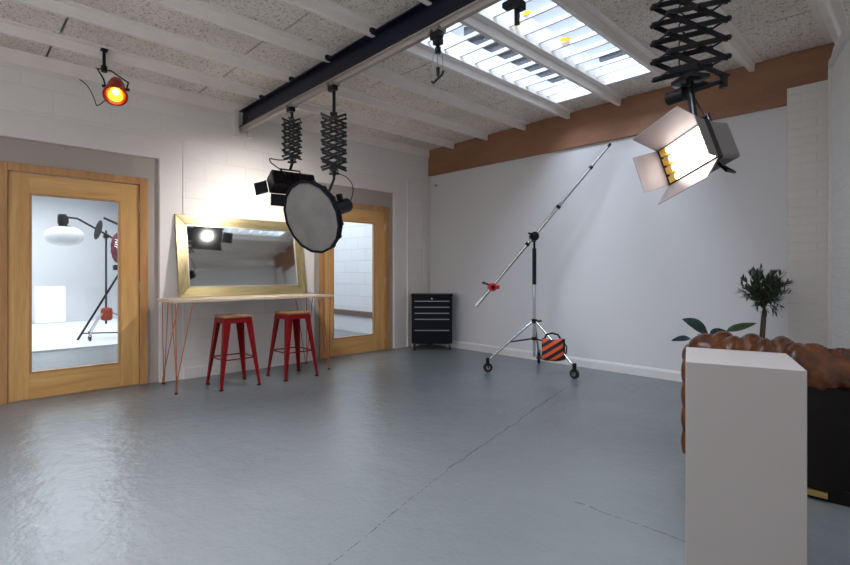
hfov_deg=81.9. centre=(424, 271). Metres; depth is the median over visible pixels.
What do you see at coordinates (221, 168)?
wall
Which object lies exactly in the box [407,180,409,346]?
trim
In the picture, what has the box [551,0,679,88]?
trim
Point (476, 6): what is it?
rail
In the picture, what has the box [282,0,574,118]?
ceiling beam
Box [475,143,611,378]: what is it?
boom stand
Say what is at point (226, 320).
bar stool
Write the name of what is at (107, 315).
sandbag
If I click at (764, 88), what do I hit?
timber beam
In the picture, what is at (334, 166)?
pantograph
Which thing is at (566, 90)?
window
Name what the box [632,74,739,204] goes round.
lamp
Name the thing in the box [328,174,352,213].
head
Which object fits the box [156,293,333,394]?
console table
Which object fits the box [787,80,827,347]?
pillar
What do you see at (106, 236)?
boom stand
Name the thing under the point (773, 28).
ceiling
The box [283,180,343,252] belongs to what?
round softbox
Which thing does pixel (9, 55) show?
ceiling beam
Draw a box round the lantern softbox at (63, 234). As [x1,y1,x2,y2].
[44,214,84,245]
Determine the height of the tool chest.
0.819 m
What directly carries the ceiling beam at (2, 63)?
attached to the ceiling
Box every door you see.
[0,161,147,404]
[319,203,389,358]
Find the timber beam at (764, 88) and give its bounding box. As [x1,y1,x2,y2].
[428,42,834,175]
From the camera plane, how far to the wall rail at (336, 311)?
9.39 m
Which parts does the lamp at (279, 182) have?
barn door, barn door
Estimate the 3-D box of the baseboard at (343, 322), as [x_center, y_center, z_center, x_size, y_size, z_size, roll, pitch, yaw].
[-2.176,1.000,10.289,0.050,0.300,6.190,0,0,-44]
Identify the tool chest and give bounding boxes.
[411,293,452,349]
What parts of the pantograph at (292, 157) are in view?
scissor frame, scissor frame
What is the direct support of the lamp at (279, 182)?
hanging from the pantograph at (292, 157)
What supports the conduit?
attached to the wall at (841, 68)
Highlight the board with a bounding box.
[35,286,65,323]
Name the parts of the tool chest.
lid, drawer, handle, drawer, handle, drawer, handle, drawer, handle, drawer, handle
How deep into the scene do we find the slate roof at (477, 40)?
11.40 m
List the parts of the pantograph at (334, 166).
scissor frame, scissor frame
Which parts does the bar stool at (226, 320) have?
leg, leg, foot rail, seat, seat frame, leg, leg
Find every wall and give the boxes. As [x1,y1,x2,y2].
[0,47,429,378]
[0,136,392,382]
[32,195,117,323]
[334,222,371,311]
[430,106,786,370]
[832,39,849,348]
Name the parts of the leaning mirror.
frame, frame, glass, frame, frame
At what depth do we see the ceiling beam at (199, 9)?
4.16 m
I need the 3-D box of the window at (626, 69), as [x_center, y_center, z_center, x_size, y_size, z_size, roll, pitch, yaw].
[1.225,-2.058,4.162,2.370,0.200,0.524,0,0,-44]
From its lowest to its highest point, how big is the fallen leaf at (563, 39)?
0.003 m
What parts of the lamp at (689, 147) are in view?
barn door, barn door, barn door, barn door, handle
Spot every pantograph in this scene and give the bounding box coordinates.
[281,103,301,163]
[320,81,346,175]
[650,0,731,87]
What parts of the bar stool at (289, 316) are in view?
leg, leg, foot rail, seat, seat frame, leg, leg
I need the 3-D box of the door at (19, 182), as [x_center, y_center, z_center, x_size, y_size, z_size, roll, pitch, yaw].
[-3.334,0.098,4.697,1.169,2.105,0.214,0,0,-44]
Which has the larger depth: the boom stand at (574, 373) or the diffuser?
the diffuser
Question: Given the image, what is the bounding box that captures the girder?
[233,0,475,138]
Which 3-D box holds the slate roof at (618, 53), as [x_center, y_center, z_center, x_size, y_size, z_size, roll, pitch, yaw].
[4.784,-5.175,11.663,0.598,0.250,1.159,0,0,-39]
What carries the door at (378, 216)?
in the wall at (13, 150)
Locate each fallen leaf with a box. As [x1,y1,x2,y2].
[521,10,530,15]
[559,37,569,41]
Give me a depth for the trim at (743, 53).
4.17 m
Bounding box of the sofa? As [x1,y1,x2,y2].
[681,331,849,506]
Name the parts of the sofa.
brass plate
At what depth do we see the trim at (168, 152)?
5.15 m
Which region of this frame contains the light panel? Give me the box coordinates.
[664,133,707,175]
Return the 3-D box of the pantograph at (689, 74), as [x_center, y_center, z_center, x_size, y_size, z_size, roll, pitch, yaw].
[1.210,-1.273,2.255,0.315,0.875,0.174,0,0,-10]
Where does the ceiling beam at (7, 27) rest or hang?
attached to the ceiling
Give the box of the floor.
[0,319,849,564]
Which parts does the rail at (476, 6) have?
rail bracket, bracket plate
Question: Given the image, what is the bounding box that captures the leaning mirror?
[174,214,306,297]
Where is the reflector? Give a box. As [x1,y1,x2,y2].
[94,220,102,238]
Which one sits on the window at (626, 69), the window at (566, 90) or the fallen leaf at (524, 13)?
the fallen leaf at (524, 13)
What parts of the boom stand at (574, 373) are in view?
leg, boom arm, leg, leg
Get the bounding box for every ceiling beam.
[0,18,456,148]
[0,46,429,157]
[0,61,428,159]
[10,0,490,139]
[147,0,529,130]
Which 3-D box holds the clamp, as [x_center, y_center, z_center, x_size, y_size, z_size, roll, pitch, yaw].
[0.790,0.176,5.813,0.181,0.115,0.158,0,0,-44]
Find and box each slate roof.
[464,27,564,82]
[599,47,627,64]
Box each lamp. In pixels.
[254,158,314,206]
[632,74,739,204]
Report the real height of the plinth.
0.850 m
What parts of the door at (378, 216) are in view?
rail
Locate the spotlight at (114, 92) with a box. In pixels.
[79,48,129,105]
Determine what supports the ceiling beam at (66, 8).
attached to the ceiling
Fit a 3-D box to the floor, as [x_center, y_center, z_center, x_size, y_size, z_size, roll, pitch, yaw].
[-3.525,1.190,5.078,9.800,0.120,18.200,0,0,-44]
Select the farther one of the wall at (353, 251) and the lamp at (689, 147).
the wall at (353, 251)
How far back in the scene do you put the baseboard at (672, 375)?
5.81 m
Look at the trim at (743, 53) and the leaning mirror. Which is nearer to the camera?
the trim at (743, 53)
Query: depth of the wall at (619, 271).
5.67 m
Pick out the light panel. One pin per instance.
(685, 154)
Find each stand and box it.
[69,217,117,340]
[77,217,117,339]
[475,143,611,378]
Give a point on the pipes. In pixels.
(423, 174)
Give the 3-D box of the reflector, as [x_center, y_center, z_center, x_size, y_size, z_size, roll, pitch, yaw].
[-5.423,-0.694,8.135,0.250,0.325,0.077,0,0,33]
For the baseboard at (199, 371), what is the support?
attached to the wall at (13, 150)
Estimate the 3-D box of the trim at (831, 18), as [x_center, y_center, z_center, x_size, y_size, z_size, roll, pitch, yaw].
[0.285,-1.999,1.030,9.043,0.212,0.181,0,0,-44]
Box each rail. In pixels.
[239,0,525,132]
[334,308,371,317]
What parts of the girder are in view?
wall plate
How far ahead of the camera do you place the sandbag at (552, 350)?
5.31 m
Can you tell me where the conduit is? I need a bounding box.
[828,18,849,348]
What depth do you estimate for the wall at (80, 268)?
11.88 m
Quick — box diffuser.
[44,226,84,245]
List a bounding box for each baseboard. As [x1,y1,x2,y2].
[184,354,295,378]
[334,314,371,333]
[450,340,681,381]
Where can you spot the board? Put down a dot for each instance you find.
(50, 301)
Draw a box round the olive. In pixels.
[737,264,794,337]
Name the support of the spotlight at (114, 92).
hanging from the ceiling
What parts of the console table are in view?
leg, leg, leg, leg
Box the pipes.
[423,174,426,344]
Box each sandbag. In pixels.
[101,307,112,320]
[541,332,566,360]
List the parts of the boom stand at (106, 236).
boom arm, leg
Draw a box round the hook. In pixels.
[427,24,445,83]
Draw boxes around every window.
[427,23,593,102]
[493,0,651,84]
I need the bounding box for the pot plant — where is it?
[671,318,755,340]
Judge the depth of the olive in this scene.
4.06 m
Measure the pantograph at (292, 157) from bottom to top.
0.582 m
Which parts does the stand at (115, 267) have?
leg, arm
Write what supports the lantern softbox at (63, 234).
hanging from the boom stand at (106, 236)
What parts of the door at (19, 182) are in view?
rail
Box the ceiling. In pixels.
[0,0,849,149]
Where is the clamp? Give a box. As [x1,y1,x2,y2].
[482,282,499,290]
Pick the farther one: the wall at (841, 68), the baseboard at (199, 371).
the baseboard at (199, 371)
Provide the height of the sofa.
0.808 m
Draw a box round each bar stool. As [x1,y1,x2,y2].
[206,313,260,391]
[266,310,318,381]
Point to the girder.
(420, 16)
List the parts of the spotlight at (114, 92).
hanger rod, bulb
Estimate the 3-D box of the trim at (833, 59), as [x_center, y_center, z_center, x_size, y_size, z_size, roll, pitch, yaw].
[1.139,-1.738,0.046,0.222,0.055,9.304,0,0,30]
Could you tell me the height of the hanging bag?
0.520 m
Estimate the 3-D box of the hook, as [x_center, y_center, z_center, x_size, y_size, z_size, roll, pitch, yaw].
[0.076,-1.497,3.396,0.085,0.370,0.137,0,0,-44]
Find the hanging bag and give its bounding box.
[111,233,117,262]
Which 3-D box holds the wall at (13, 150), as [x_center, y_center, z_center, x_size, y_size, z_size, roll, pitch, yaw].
[-3.286,-0.475,4.759,9.500,3.250,0.190,0,0,-44]
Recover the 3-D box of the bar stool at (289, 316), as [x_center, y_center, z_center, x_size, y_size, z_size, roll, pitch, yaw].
[-1.462,0.793,5.405,0.408,0.713,0.408,0,0,45]
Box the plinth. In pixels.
[686,347,806,564]
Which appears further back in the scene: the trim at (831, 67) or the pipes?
the pipes
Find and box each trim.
[0,109,406,381]
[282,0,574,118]
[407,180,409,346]
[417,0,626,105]
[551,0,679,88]
[689,0,762,71]
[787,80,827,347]
[807,0,847,43]
[828,27,849,67]
[831,67,832,348]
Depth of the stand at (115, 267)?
8.29 m

